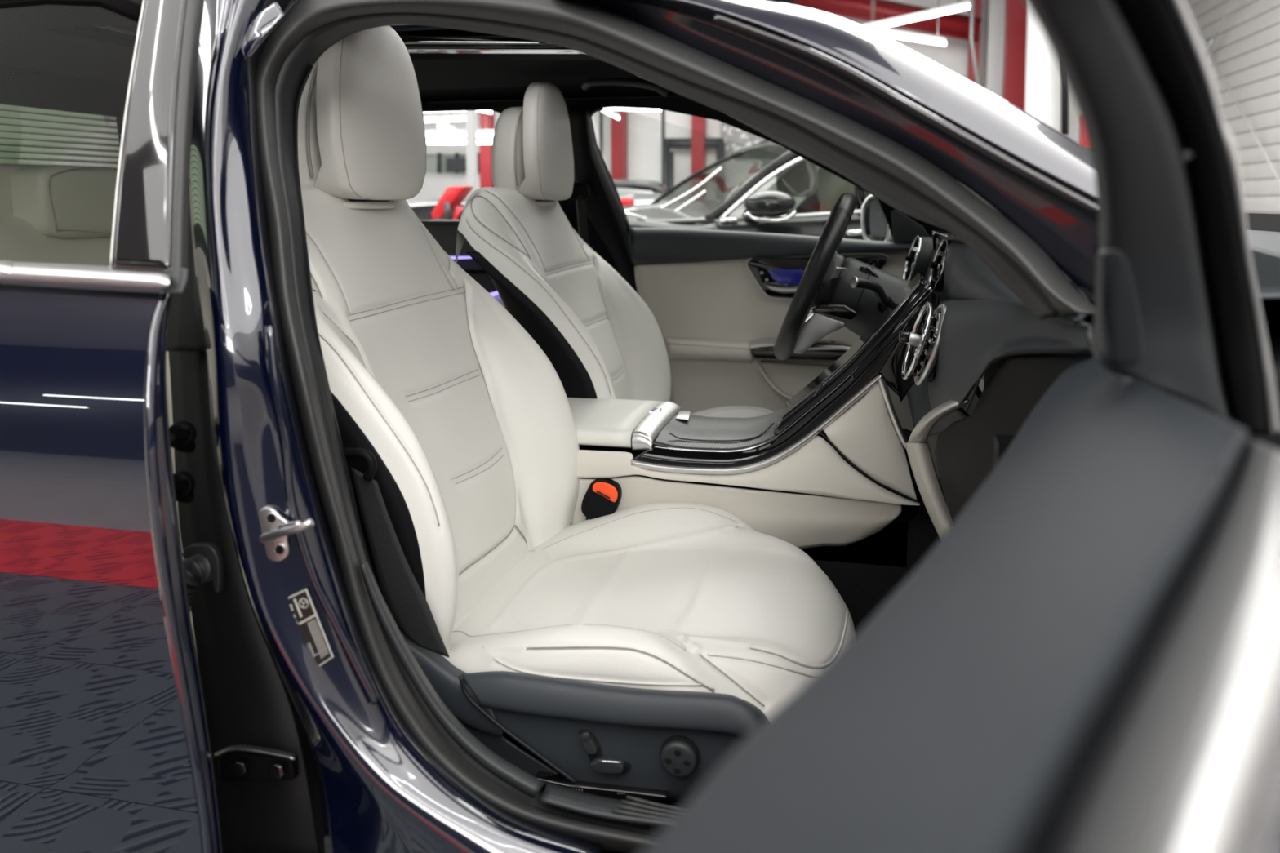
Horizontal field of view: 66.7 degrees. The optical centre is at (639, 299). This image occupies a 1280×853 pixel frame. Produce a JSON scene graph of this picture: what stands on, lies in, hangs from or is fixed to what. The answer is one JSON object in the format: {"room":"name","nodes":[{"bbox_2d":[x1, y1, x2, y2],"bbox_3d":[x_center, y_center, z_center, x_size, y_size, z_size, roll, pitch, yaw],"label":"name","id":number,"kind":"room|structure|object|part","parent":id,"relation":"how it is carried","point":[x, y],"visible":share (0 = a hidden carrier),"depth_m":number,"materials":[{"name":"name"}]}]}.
{"room":"car garage","nodes":[
{"label":"car garage","id":0,"kind":"room"},
{"bbox_2d":[405,0,1079,215],"bbox_3d":[1.794,-1.996,11.936,18.000,4.200,0.240,1,6,13],"label":"wall","id":1,"kind":"structure","parent":0,"point":[646,130],"depth_m":12.21,"materials":[{"name":"grey paint"}]},
{"bbox_2d":[425,137,466,143],"bbox_3d":[-1.785,-1.474,9.031,0.398,0.058,0.091,1,6,13],"label":"light","id":2,"kind":"object","parent":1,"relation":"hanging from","point":[428,140],"depth_m":8.99,"materials":[{"name":"white"}]},
{"bbox_2d":[436,152,479,173],"bbox_3d":[-2.354,-1.787,12.755,1.681,0.266,0.180,1,6,13],"label":"window","id":3,"kind":"structure","parent":1,"relation":"in","point":[456,164],"depth_m":12.68,"materials":[{"name":"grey glass"}]},
{"bbox_3d":[-2.377,-1.755,12.682,0.320,0.181,0.020,1,6,13],"label":"dark panel","id":4,"kind":"part","parent":3,"relation":"part of","materials":[{"name":"grey"}]},
{"bbox_2d":[662,137,724,191],"bbox_3d":[0.650,-1.209,11.959,0.783,1.549,0.190,1,6,13],"label":"door frame","id":5,"kind":"structure","parent":1,"relation":"attached to","point":[667,143],"depth_m":11.92,"materials":[{"name":"grey metal"}]},
{"bbox_2d":[721,122,765,156],"bbox_3d":[1.436,-1.976,11.883,0.893,0.468,0.030,1,6,13],"label":"poster","id":6,"kind":"object","parent":1,"relation":"attached to","point":[735,139],"visible":0.31,"depth_m":11.94,"materials":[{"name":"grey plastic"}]},
{"bbox_2d":[1024,5,1068,135],"bbox_3d":[3.912,-2.211,9.321,0.418,1.794,0.126,1,6,13],"label":"window","id":7,"kind":"structure","parent":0,"point":[1046,86],"depth_m":9.31,"materials":[{"name":"white glass"}]},
{"bbox_2d":[1183,0,1279,213],"bbox_3d":[4.109,-1.072,2.836,0.230,4.200,17.000,1,6,13],"label":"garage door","id":8,"kind":"structure","parent":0,"point":[1245,49],"depth_m":8.45,"materials":[{"name":"white metal"}]},
{"bbox_2d":[1190,0,1279,183],"bbox_3d":[5.292,-1.959,8.787,0.040,2.759,4.040,1,6,13],"label":"cable","id":9,"kind":"object","parent":8,"relation":"attached to","point":[1202,40],"visible":0.75,"depth_m":8.79,"materials":[{"name":"grey metal"}]},
{"bbox_3d":[0.070,-3.290,4.385,18.000,0.100,20.000,1,6,13],"label":"ceiling","id":10,"kind":"structure","parent":0,"visible":0},
{"bbox_2d":[422,111,465,121],"bbox_3d":[-2.312,-2.841,10.151,1.018,1.959,0.091,1,6,13],"label":"light","id":11,"kind":"object","parent":10,"relation":"hanging from","point":[455,117],"visible":0.2,"depth_m":10.15,"materials":[{"name":"white"}]},
{"bbox_2d":[424,129,466,137],"bbox_3d":[-1.852,-1.592,9.344,0.420,0.067,0.091,1,6,13],"label":"light","id":12,"kind":"object","parent":10,"relation":"hanging from","point":[443,133],"depth_m":9.31,"materials":[{"name":"white"}]},
{"bbox_2d":[437,111,454,129],"bbox_3d":[-1.947,-2.725,9.664,0.148,2.091,0.091,1,6,13],"label":"light","id":13,"kind":"object","parent":10,"relation":"hanging from","point":[440,125],"visible":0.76,"depth_m":9.73,"materials":[{"name":"white"}]},
{"bbox_2d":[476,110,492,113],"bbox_3d":[-1.626,-2.864,9.988,0.166,1.880,0.091,1,6,13],"label":"light","id":14,"kind":"object","parent":10,"relation":"hanging from","point":[484,111],"visible":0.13,"depth_m":10.05,"materials":[{"name":"white"}]},
{"bbox_2d":[601,106,619,119],"bbox_3d":[-0.328,-2.936,10.708,0.187,1.883,0.091,1,6,13],"label":"light","id":15,"kind":"object","parent":10,"relation":"hanging from","point":[606,110],"visible":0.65,"depth_m":10.76,"materials":[{"name":"white"}]},
{"bbox_2d":[607,106,660,111],"bbox_3d":[-0.142,-3.061,11.271,0.769,1.747,0.091,1,6,13],"label":"light","id":16,"kind":"object","parent":10,"relation":"hanging from","point":[609,108],"visible":0.13,"depth_m":11.31,"materials":[{"name":"white"}]},
{"bbox_2d":[866,0,946,45],"bbox_3d":[2.526,-3.066,9.199,0.736,1.320,0.091,1,6,13],"label":"light","id":17,"kind":"object","parent":10,"relation":"hanging from","point":[937,40],"visible":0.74,"depth_m":9.21,"materials":[{"name":"white"}]},
{"bbox_2d":[861,0,969,27],"bbox_3d":[2.602,-3.139,9.174,0.987,1.168,0.091,1,6,13],"label":"light","id":18,"kind":"object","parent":10,"relation":"hanging from","point":[958,6],"visible":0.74,"depth_m":9.18,"materials":[{"name":"white"}]},
{"bbox_2d":[968,0,980,85],"bbox_3d":[3.599,-3.058,10.393,0.134,1.575,0.040,1,6,13],"label":"hanging cable","id":19,"kind":"object","parent":10,"relation":"hanging from","point":[972,2],"visible":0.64,"depth_m":10.42,"materials":[{"name":"grey metal"}]},
{"bbox_3d":[0.070,0.789,4.800,18.000,0.120,20.000,1,6,13],"label":"floor","id":20,"kind":"structure","parent":0,"visible":0},
{"bbox_2d":[407,198,466,219],"bbox_3d":[-1.531,-0.196,7.754,1.960,1.262,1.210,1,6,13],"label":"parked car","id":21,"kind":"object","parent":20,"relation":"on","point":[423,210],"visible":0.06,"depth_m":7.26,"materials":[{"name":"black paint"}]},
{"bbox_2d":[431,186,474,219],"bbox_3d":[-1.227,-0.085,6.414,0.258,1.312,0.210,1,6,13],"label":"jack","id":22,"kind":"object","parent":20,"relation":"on","point":[450,202],"visible":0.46,"depth_m":6.30,"materials":[{"name":"red"}]},
{"bbox_2d":[465,110,477,199],"bbox_3d":[-1.207,-1.488,6.933,0.060,4.000,0.060,1,6,13],"label":"steel column","id":23,"kind":"structure","parent":20,"relation":"on","point":[470,115],"depth_m":6.95,"materials":[{"name":"grey metal"}]},
{"bbox_2d":[479,111,494,187],"bbox_3d":[-1.671,-1.862,10.616,0.130,4.000,0.130,1,6,13],"label":"steel column","id":24,"kind":"structure","parent":20,"relation":"on","point":[485,149],"depth_m":10.59,"materials":[{"name":"red metal"}]},
{"bbox_2d":[476,110,493,143],"bbox_3d":[-1.409,-1.580,8.932,0.152,0.296,0.091,1,6,13],"label":"light","id":25,"kind":"object","parent":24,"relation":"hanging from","point":[480,140],"depth_m":8.91,"materials":[{"name":"white"}]},
{"bbox_2d":[476,110,494,136],"bbox_3d":[-1.450,-1.670,9.242,0.174,0.237,0.091,1,6,13],"label":"light","id":26,"kind":"object","parent":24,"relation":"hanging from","point":[486,132],"depth_m":9.21,"materials":[{"name":"white"}]},
{"bbox_2d":[610,109,627,178],"bbox_3d":[-0.258,-2.016,12.127,0.170,4.000,0.170,1,6,13],"label":"steel column","id":27,"kind":"structure","parent":20,"relation":"on","point":[619,127],"depth_m":12.06,"materials":[{"name":"red"}]},
{"bbox_2d":[0,0,1279,852],"bbox_3d":[0.167,0.261,1.631,4.516,1.591,1.957,1,6,13],"label":"car","id":28,"kind":"object","parent":20,"relation":"on","point":[358,752],"depth_m":0.89,"materials":[{"name":"blue paint"}]},
{"bbox_3d":[-1.386,-0.311,1.959,0.160,0.173,1.190,1,6,13],"label":"glass","id":29,"kind":"part","parent":28,"relation":"part of","materials":[{"name":"clear glass"}]},
{"bbox_3d":[-1.425,-0.272,1.946,0.488,0.527,1.600,1,6,13],"label":"tailgate trim","id":30,"kind":"part","parent":28,"relation":"part of","materials":[{"name":"black fabric"}]},
{"bbox_2d":[0,0,222,852],"bbox_3d":[-0.979,0.210,1.003,1.314,1.060,0.180,1,6,13],"label":"door","id":31,"kind":"structure","parent":28,"relation":"attached to","point":[94,755],"depth_m":0.80,"materials":[{"name":"blue paint"}]},
{"bbox_2d":[160,542,223,616],"bbox_3d":[-0.419,0.262,0.903,0.049,0.063,0.041,1,6,13],"label":"wiring bellows","id":32,"kind":"object","parent":31,"relation":"attached to","point":[203,562],"visible":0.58,"depth_m":0.91,"materials":[{"name":"black rubber"}]},
{"bbox_2d":[0,163,285,752],"bbox_3d":[-0.717,0.127,1.810,0.710,0.741,1.426,1,6,13],"label":"seat","id":33,"kind":"object","parent":28,"relation":"in","point":[49,214],"visible":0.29,"depth_m":1.60,"materials":[{"name":"grey"}]},
{"bbox_3d":[-0.871,0.160,1.849,0.336,0.650,1.426,1,6,13],"label":"backrest","id":34,"kind":"part","parent":33,"relation":"part of","materials":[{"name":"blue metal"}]},
{"bbox_3d":[-0.422,0.131,0.889,0.014,0.026,0.035,1,6,13],"label":"hinge arm","id":35,"kind":"part","parent":28,"relation":"part of","materials":[{"name":"black plastic"}]},
{"bbox_3d":[-0.426,0.178,0.895,0.014,0.028,0.036,1,6,13],"label":"hinge arm","id":36,"kind":"part","parent":28,"relation":"part of","materials":[{"name":"black plastic"}]},
{"bbox_3d":[-0.364,0.449,0.929,0.080,0.035,0.010,1,6,13],"label":"bracket plate","id":37,"kind":"part","parent":28,"relation":"part of","materials":[{"name":"black plastic"}]},
{"bbox_2d":[258,506,314,561],"bbox_3d":[-0.300,0.204,0.826,0.083,0.052,0.022,5,8,40],"label":"door striker","id":38,"kind":"object","parent":28,"relation":"attached to","point":[276,529],"depth_m":0.84,"materials":[{"name":"silver metal"}]},
{"bbox_2d":[265,511,277,524],"bbox_3d":[-0.318,0.189,0.839,0.010,0.010,0.002,0,6,2],"label":"screw","id":39,"kind":"object","parent":38,"relation":"in","point":[271,517],"depth_m":0.84,"materials":[{"name":"black metal"}]},
{"bbox_3d":[-0.319,0.204,0.845,0.033,0.048,0.004,1,6,13],"label":"striker plate","id":40,"kind":"part","parent":38,"relation":"part of","materials":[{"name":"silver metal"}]},
{"bbox_2d":[273,543,285,555],"bbox_3d":[-0.311,0.216,0.840,0.010,0.010,0.002,0,6,2],"label":"screw","id":41,"kind":"object","parent":38,"relation":"in","point":[279,549],"depth_m":0.84,"materials":[{"name":"black metal"}]},
{"bbox_2d":[288,588,333,666],"bbox_3d":[-0.291,0.290,0.849,0.050,0.077,0.002,1,6,13],"label":"label","id":42,"kind":"object","parent":28,"relation":"attached to","point":[302,606],"visible":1,"depth_m":0.85,"materials":[{"name":"silver metal"}]},
{"bbox_2d":[289,598,328,657],"bbox_3d":[-0.292,0.289,0.848,0.043,0.057,0.001,1,6,13],"label":"print","id":43,"kind":"object","parent":42,"relation":"attached to","point":[295,601],"depth_m":0.85},
{"bbox_3d":[-0.480,-0.461,1.666,0.802,0.014,0.539,1,6,13],"label":"sunroof frame","id":44,"kind":"part","parent":28,"relation":"part of","materials":[{"name":"black"}]},
{"bbox_2d":[342,447,449,657],"bbox_3d":[-0.263,0.270,1.037,0.118,0.224,0.012,1,6,13],"label":"belt","id":45,"kind":"object","parent":28,"relation":"attached to","point":[406,603],"visible":0.96,"depth_m":1.04,"materials":[{"name":"black fabric"}]},
{"bbox_3d":[-0.208,0.148,1.005,0.553,0.812,0.185,3,7,27],"label":"pillar trim","id":46,"kind":"part","parent":28,"relation":"part of","materials":[{"name":"black plastic"}]},
{"bbox_3d":[-0.177,0.350,0.906,0.183,0.211,0.030,1,6,13],"label":"sill trim","id":47,"kind":"part","parent":28,"relation":"part of","materials":[{"name":"grey plastic"}]},
{"bbox_2d":[419,219,506,309],"bbox_3d":[-0.408,0.034,2.631,0.659,0.504,0.263,1,6,13],"label":"door","id":48,"kind":"structure","parent":28,"relation":"attached to","point":[444,232],"depth_m":2.51,"materials":[{"name":"grey plastic"}]},
{"bbox_3d":[-0.263,-0.506,1.913,0.400,0.012,0.040,-2,6,-16],"label":"sunroof rail","id":49,"kind":"part","parent":28,"relation":"part of","materials":[{"name":"black metal"}]},
{"bbox_2d":[297,25,855,852],"bbox_3d":[-0.114,0.134,1.280,0.802,1.014,0.587,1,6,13],"label":"passenger seat","id":50,"kind":"object","parent":28,"relation":"on","point":[641,646],"visible":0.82,"depth_m":1.23,"materials":[{"name":"beige leather"}]},
{"bbox_3d":[-0.324,0.161,1.349,0.354,0.647,0.532,1,6,13],"label":"backrest","id":51,"kind":"part","parent":50,"relation":"part of","materials":[{"name":"beige leather"}]},
{"bbox_2d":[579,731,598,755],"bbox_3d":[-0.053,0.461,1.009,0.019,0.021,0.009,1,6,13],"label":"switch","id":52,"kind":"object","parent":50,"relation":"attached to","point":[588,740],"depth_m":1.01,"materials":[{"name":"grey plastic"}]},
{"bbox_2d":[534,770,668,801],"bbox_3d":[-0.040,0.515,1.021,0.143,0.018,0.022,1,6,13],"label":"bar","id":53,"kind":"object","parent":50,"relation":"attached to","point":[605,790],"visible":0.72,"depth_m":1.01,"materials":[{"name":"black"}]},
{"bbox_2d":[581,478,622,519],"bbox_3d":[-0.061,0.328,1.540,0.062,0.088,0.029,1,6,13],"label":"seat belt buckle","id":54,"kind":"object","parent":50,"relation":"attached to","point":[602,497],"visible":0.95,"depth_m":1.53,"materials":[{"name":"black plastic"}]},
{"bbox_2d":[590,756,625,773],"bbox_3d":[-0.033,0.482,1.006,0.035,0.013,0.011,1,6,13],"label":"switch","id":55,"kind":"object","parent":50,"relation":"attached to","point":[598,765],"depth_m":1.00,"materials":[{"name":"grey plastic"}]},
{"bbox_3d":[-0.041,0.635,1.125,0.550,0.050,0.050,1,6,13],"label":"seat rail","id":56,"kind":"part","parent":50,"relation":"part of","materials":[{"name":"black metal"}]},
{"bbox_2d":[446,502,855,718],"bbox_3d":[-0.002,0.430,1.301,0.569,0.182,0.522,1,6,13],"label":"cushion","id":57,"kind":"object","parent":50,"relation":"on","point":[665,596],"depth_m":1.25,"materials":[{"name":"beige leather"}]},
{"bbox_3d":[0.039,0.465,0.984,0.037,0.037,0.010,1,6,13],"label":"lumbar knob","id":58,"kind":"part","parent":50,"relation":"part of","materials":[{"name":"grey plastic"}]},
{"bbox_3d":[0.041,0.464,0.989,0.041,0.041,0.004,1,6,13],"label":"lumbar knob","id":59,"kind":"part","parent":50,"relation":"part of","materials":[{"name":"black plastic"}]},
{"bbox_2d":[570,182,591,247],"bbox_3d":[-0.104,-0.069,2.423,0.053,0.437,0.218,3,6,25],"label":"guide","id":60,"kind":"object","parent":28,"relation":"attached to","point":[581,192],"visible":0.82,"depth_m":2.32,"materials":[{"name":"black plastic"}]},
{"bbox_3d":[0.018,0.465,0.882,0.228,0.023,0.042,1,6,13],"label":"scuff plate","id":61,"kind":"part","parent":28,"relation":"part of","materials":[{"name":"grey plastic"}]},
{"bbox_2d":[455,81,773,417],"bbox_3d":[0.058,0.060,2.014,0.792,1.014,0.543,1,6,13],"label":"seat","id":62,"kind":"object","parent":28,"relation":"on","point":[601,339],"visible":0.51,"depth_m":1.95,"materials":[{"name":"beige leather"}]},
{"bbox_3d":[-0.155,0.088,2.067,0.354,0.647,0.532,1,6,13],"label":"backrest","id":63,"kind":"part","parent":62,"relation":"part of","materials":[{"name":"beige leather"}]},
{"bbox_2d":[691,405,773,417],"bbox_3d":[0.167,0.357,2.018,0.569,0.182,0.522,1,6,13],"label":"cushion","id":64,"kind":"object","parent":62,"relation":"on","point":[729,411],"depth_m":2.21,"materials":[{"name":"beige leather"}]},
{"bbox_3d":[-0.051,-0.086,2.459,0.084,0.763,0.411,4,7,33],"label":"pillar trim","id":65,"kind":"part","parent":28,"relation":"part of","materials":[{"name":"black plastic"}]},
{"bbox_3d":[-0.037,-0.465,2.129,0.197,0.042,0.055,1,6,13],"label":"grab handle","id":66,"kind":"part","parent":28,"relation":"part of","materials":[{"name":"black plastic"}]},
{"bbox_3d":[-0.218,-0.276,2.437,2.460,0.446,0.202,1,6,13],"label":"frame","id":67,"kind":"part","parent":28,"relation":"part of","materials":[{"name":"black plastic"}]},
{"bbox_2d":[567,271,935,567],"bbox_3d":[0.082,0.213,1.635,0.774,0.514,0.276,1,6,13],"label":"console","id":68,"kind":"object","parent":28,"relation":"on","point":[842,482],"visible":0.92,"depth_m":1.49,"materials":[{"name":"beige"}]},
{"bbox_3d":[-0.114,0.205,1.687,0.263,0.032,0.256,1,6,13],"label":"armrest lid","id":69,"kind":"part","parent":68,"relation":"part of","materials":[{"name":"beige leather"}]},
{"bbox_3d":[0.032,0.210,1.651,0.034,0.036,0.251,1,6,13],"label":"cross trim","id":70,"kind":"part","parent":68,"relation":"part of","materials":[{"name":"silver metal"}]},
{"bbox_3d":[0.148,0.199,1.625,0.230,0.058,0.232,1,6,13],"label":"weave lid","id":71,"kind":"part","parent":68,"relation":"part of","materials":[{"name":"grey plastic"}]},
{"bbox_3d":[0.122,0.381,1.532,0.557,0.201,0.031,1,6,13],"label":"panel","id":72,"kind":"part","parent":68,"relation":"part of","materials":[{"name":"beige leather"}]},
{"bbox_3d":[0.146,0.250,1.494,0.550,0.096,0.010,1,6,13],"label":"panel","id":73,"kind":"part","parent":68,"relation":"part of","materials":[{"name":"beige leather"}]},
{"bbox_3d":[0.341,0.209,1.441,0.139,0.172,0.009,1,6,13],"label":"knee panel","id":74,"kind":"part","parent":68,"relation":"part of","materials":[{"name":"beige leather"}]},
{"bbox_2d":[629,209,941,479],"bbox_3d":[0.302,0.011,2.352,0.898,0.998,0.144,1,6,13],"label":"door","id":75,"kind":"structure","parent":28,"relation":"attached to","point":[719,301],"depth_m":2.37,"materials":[{"name":"grey leather"}]},
{"bbox_3d":[0.164,0.125,2.373,0.232,0.060,0.079,1,6,13],"label":"armrest","id":76,"kind":"part","parent":75,"relation":"part of","materials":[{"name":"beige leather"}]},
{"bbox_3d":[0.298,0.106,2.313,0.080,0.023,0.049,1,6,13],"label":"grab trim","id":77,"kind":"part","parent":75,"relation":"part of","materials":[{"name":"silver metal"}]},
{"bbox_3d":[0.305,-0.057,2.346,0.042,0.035,0.003,1,6,13],"label":"lock button panel","id":78,"kind":"part","parent":75,"relation":"part of","materials":[{"name":"black plastic"}]},
{"bbox_3d":[0.357,-0.040,2.339,0.204,0.081,0.003,1,6,13],"label":"surround trim","id":79,"kind":"part","parent":75,"relation":"part of","materials":[{"name":"black metal"}]},
{"bbox_3d":[0.342,-0.025,2.334,0.083,0.022,0.008,1,6,13],"label":"handle","id":80,"kind":"part","parent":75,"relation":"part of","materials":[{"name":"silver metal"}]},
{"bbox_3d":[0.422,-0.095,2.318,0.340,0.037,0.005,1,6,13],"label":"surround trim","id":81,"kind":"part","parent":75,"relation":"part of","materials":[{"name":"black plastic"}]},
{"bbox_3d":[0.429,0.114,2.264,0.150,0.015,0.005,1,6,13],"label":"grab trim","id":82,"kind":"part","parent":75,"relation":"part of","materials":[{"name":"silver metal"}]},
{"bbox_2d":[891,209,929,242],"bbox_3d":[0.628,-0.171,2.260,0.088,0.076,0.008,1,6,13],"label":"speaker grille","id":83,"kind":"object","parent":75,"relation":"attached to","point":[904,228],"depth_m":2.26,"materials":[{"name":"grey plastic"}]},
{"bbox_3d":[0.634,-0.189,2.276,0.139,0.118,0.010,1,6,13],"label":"sail panel","id":84,"kind":"part","parent":75,"relation":"part of","materials":[{"name":"black plastic"}]},
{"bbox_2d":[860,194,893,241],"bbox_3d":[0.616,-0.206,2.496,0.097,0.134,0.058,1,6,13],"label":"mirror","id":85,"kind":"object","parent":28,"relation":"attached to","point":[874,225],"visible":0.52,"depth_m":2.47,"materials":[{"name":"blue paint"}]},
{"bbox_3d":[0.605,-0.204,2.471,0.042,0.109,0.003,1,6,13],"label":"glass","id":86,"kind":"part","parent":85,"relation":"part of","materials":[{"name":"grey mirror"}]},
{"bbox_3d":[0.159,-0.192,0.850,0.519,0.257,0.091,3,6,25],"label":"roof rail","id":87,"kind":"part","parent":28,"relation":"part of","materials":[{"name":"metal"}]},
{"bbox_3d":[0.180,-0.115,0.928,0.414,0.253,0.099,3,6,26],"label":"pillar trim","id":88,"kind":"part","parent":28,"relation":"part of","materials":[{"name":"grey plastic"}]},
{"bbox_2d":[642,0,1279,852],"bbox_3d":[0.397,0.299,0.667,0.325,0.910,1.287,3,7,30],"label":"front door","id":89,"kind":"structure","parent":28,"relation":"attached to","point":[1086,659],"depth_m":0.24,"materials":[{"name":"black plastic"}]},
{"bbox_3d":[0.206,-0.028,0.445,0.063,0.217,0.320,5,8,41],"label":"frame trim","id":90,"kind":"part","parent":89,"relation":"part of","materials":[{"name":"grey plastic"}]},
{"bbox_3d":[0.267,-0.020,0.447,0.010,0.222,0.314,5,8,42],"label":"frame trim","id":91,"kind":"part","parent":89,"relation":"part of","materials":[{"name":"black plastic"}]},
{"bbox_2d":[896,230,1279,538],"bbox_3d":[0.706,0.132,1.446,0.634,0.470,1.479,1,6,13],"label":"dashboard","id":92,"kind":"object","parent":28,"relation":"attached to","point":[987,330],"visible":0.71,"depth_m":1.06,"materials":[{"name":"grey plastic"}]},
{"bbox_2d":[824,257,910,337],"bbox_3d":[0.495,0.039,1.901,0.264,0.239,0.203,-1,6,-7],"label":"column","id":93,"kind":"structure","parent":92,"relation":"attached to","point":[868,290],"depth_m":1.86,"materials":[{"name":"grey plastic"}]},
{"bbox_2d":[773,192,857,359],"bbox_3d":[0.351,-0.044,1.934,0.163,0.334,0.357,1,6,13],"label":"steering wheel","id":94,"kind":"object","parent":93,"relation":"attached to","point":[804,324],"visible":0.99,"depth_m":1.82,"materials":[{"name":"black leather"}]},
{"bbox_2d":[903,235,933,281],"bbox_3d":[0.600,-0.076,2.010,0.105,0.115,0.111,1,6,13],"label":"air vent","id":95,"kind":"object","parent":92,"relation":"attached to","point":[918,258],"visible":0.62,"depth_m":1.97,"materials":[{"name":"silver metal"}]},
{"bbox_2d":[898,301,946,386],"bbox_3d":[0.367,0.057,1.250,0.066,0.109,0.110,1,6,13],"label":"air vent","id":96,"kind":"object","parent":92,"relation":"attached to","point":[923,366],"visible":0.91,"depth_m":1.22,"materials":[{"name":"silver metal"}]},
{"bbox_3d":[0.367,0.154,1.207,0.027,0.109,0.227,0,6,4],"label":"surround trim","id":97,"kind":"part","parent":92,"relation":"part of","materials":[{"name":"beige leather"}]},
{"bbox_2d":[928,239,951,297],"bbox_3d":[0.540,-0.049,1.634,0.105,0.111,0.107,1,6,13],"label":"air vent","id":98,"kind":"object","parent":92,"relation":"attached to","point":[936,277],"visible":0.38,"depth_m":1.64,"materials":[{"name":"silver metal"}]},
{"bbox_2d":[932,230,953,255],"bbox_3d":[0.585,-0.105,1.883,0.018,0.059,0.054,-2,6,-17],"label":"air vent","id":99,"kind":"object","parent":92,"relation":"on","point":[936,235],"visible":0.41,"depth_m":1.89,"materials":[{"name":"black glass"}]},
{"bbox_3d":[0.655,-0.188,1.476,0.720,0.296,1.420,1,6,13],"label":"windscreen glass","id":100,"kind":"part","parent":28,"relation":"part of","materials":[{"name":"clear glass"}]},
{"bbox_2d":[612,178,743,223],"bbox_3d":[0.367,-0.200,7.179,1.803,1.386,1.660,1,6,13],"label":"parked car","id":101,"kind":"object","parent":20,"relation":"on","point":[642,191],"visible":0.11,"depth_m":6.70,"materials":[{"name":"white paint"}]},
{"bbox_2d":[620,197,635,205],"bbox_3d":[-0.086,-0.016,6.096,0.100,1.239,0.100,1,6,13],"label":"tail lamp","id":102,"kind":"object","parent":101,"relation":"attached to","point":[625,201],"visible":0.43,"depth_m":5.99,"materials":[{"name":"red plastic"}]},
{"bbox_2d":[691,115,706,174],"bbox_3d":[0.721,-1.993,11.899,0.160,4.000,0.160,1,6,13],"label":"steel column","id":103,"kind":"structure","parent":20,"relation":"on","point":[698,123],"depth_m":11.83,"materials":[{"name":"red metal"}]},
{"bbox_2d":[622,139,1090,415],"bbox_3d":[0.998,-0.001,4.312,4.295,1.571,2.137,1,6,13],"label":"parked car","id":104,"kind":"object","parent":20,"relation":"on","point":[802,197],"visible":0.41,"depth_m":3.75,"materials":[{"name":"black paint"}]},
{"bbox_2d":[743,190,795,217],"bbox_3d":[0.467,-0.342,3.482,0.183,0.096,0.210,1,6,13],"label":"mirror","id":105,"kind":"object","parent":104,"relation":"attached to","point":[780,203],"depth_m":3.40,"materials":[{"name":"black paint"}]},
{"bbox_2d":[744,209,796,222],"bbox_3d":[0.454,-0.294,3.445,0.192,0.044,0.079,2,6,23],"label":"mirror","id":106,"kind":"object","parent":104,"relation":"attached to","point":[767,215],"depth_m":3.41,"materials":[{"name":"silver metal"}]},
{"bbox_3d":[0.909,-0.063,3.599,1.282,0.574,0.087,1,6,13],"label":"door","id":107,"kind":"part","parent":104,"relation":"part of","materials":[{"name":"black paint"}]},
{"bbox_3d":[0.779,-0.242,3.527,0.058,0.029,0.024,1,6,13],"label":"door handle","id":108,"kind":"part","parent":104,"relation":"part of","materials":[{"name":"silver metal"}]},
{"bbox_2d":[966,0,982,84],"bbox_3d":[3.806,-1.920,11.182,0.120,4.000,0.120,1,6,13],"label":"steel column","id":109,"kind":"structure","parent":20,"relation":"on","point":[971,77],"depth_m":11.03,"materials":[{"name":"red metal"}]},
{"bbox_2d":[794,0,982,42],"bbox_3d":[2.692,-3.283,11.076,2.298,0.813,0.305,1,6,13],"label":"roof beam","id":110,"kind":"structure","parent":109,"relation":"attached to","point":[952,24],"depth_m":10.96,"materials":[{"name":"metal"}]},
{"bbox_2d":[984,0,1005,97],"bbox_3d":[3.984,-1.895,10.936,0.220,4.000,0.200,1,6,13],"label":"steel column","id":111,"kind":"structure","parent":20,"relation":"on","point":[996,8],"depth_m":10.76,"materials":[{"name":"grey metal"}]},
{"bbox_2d":[1001,0,1027,111],"bbox_3d":[4.120,-1.871,10.701,0.260,4.000,0.200,1,6,13],"label":"steel column","id":112,"kind":"structure","parent":20,"relation":"on","point":[1014,74],"depth_m":10.54,"materials":[{"name":"red metal"}]},
{"bbox_2d":[1078,116,1088,146],"bbox_3d":[4.103,-0.694,8.965,0.143,2.009,0.202,1,6,13],"label":"post","id":113,"kind":"object","parent":20,"relation":"on","point":[1082,140],"visible":0.05,"depth_m":8.83,"materials":[{"name":"red metal"}]}
]}

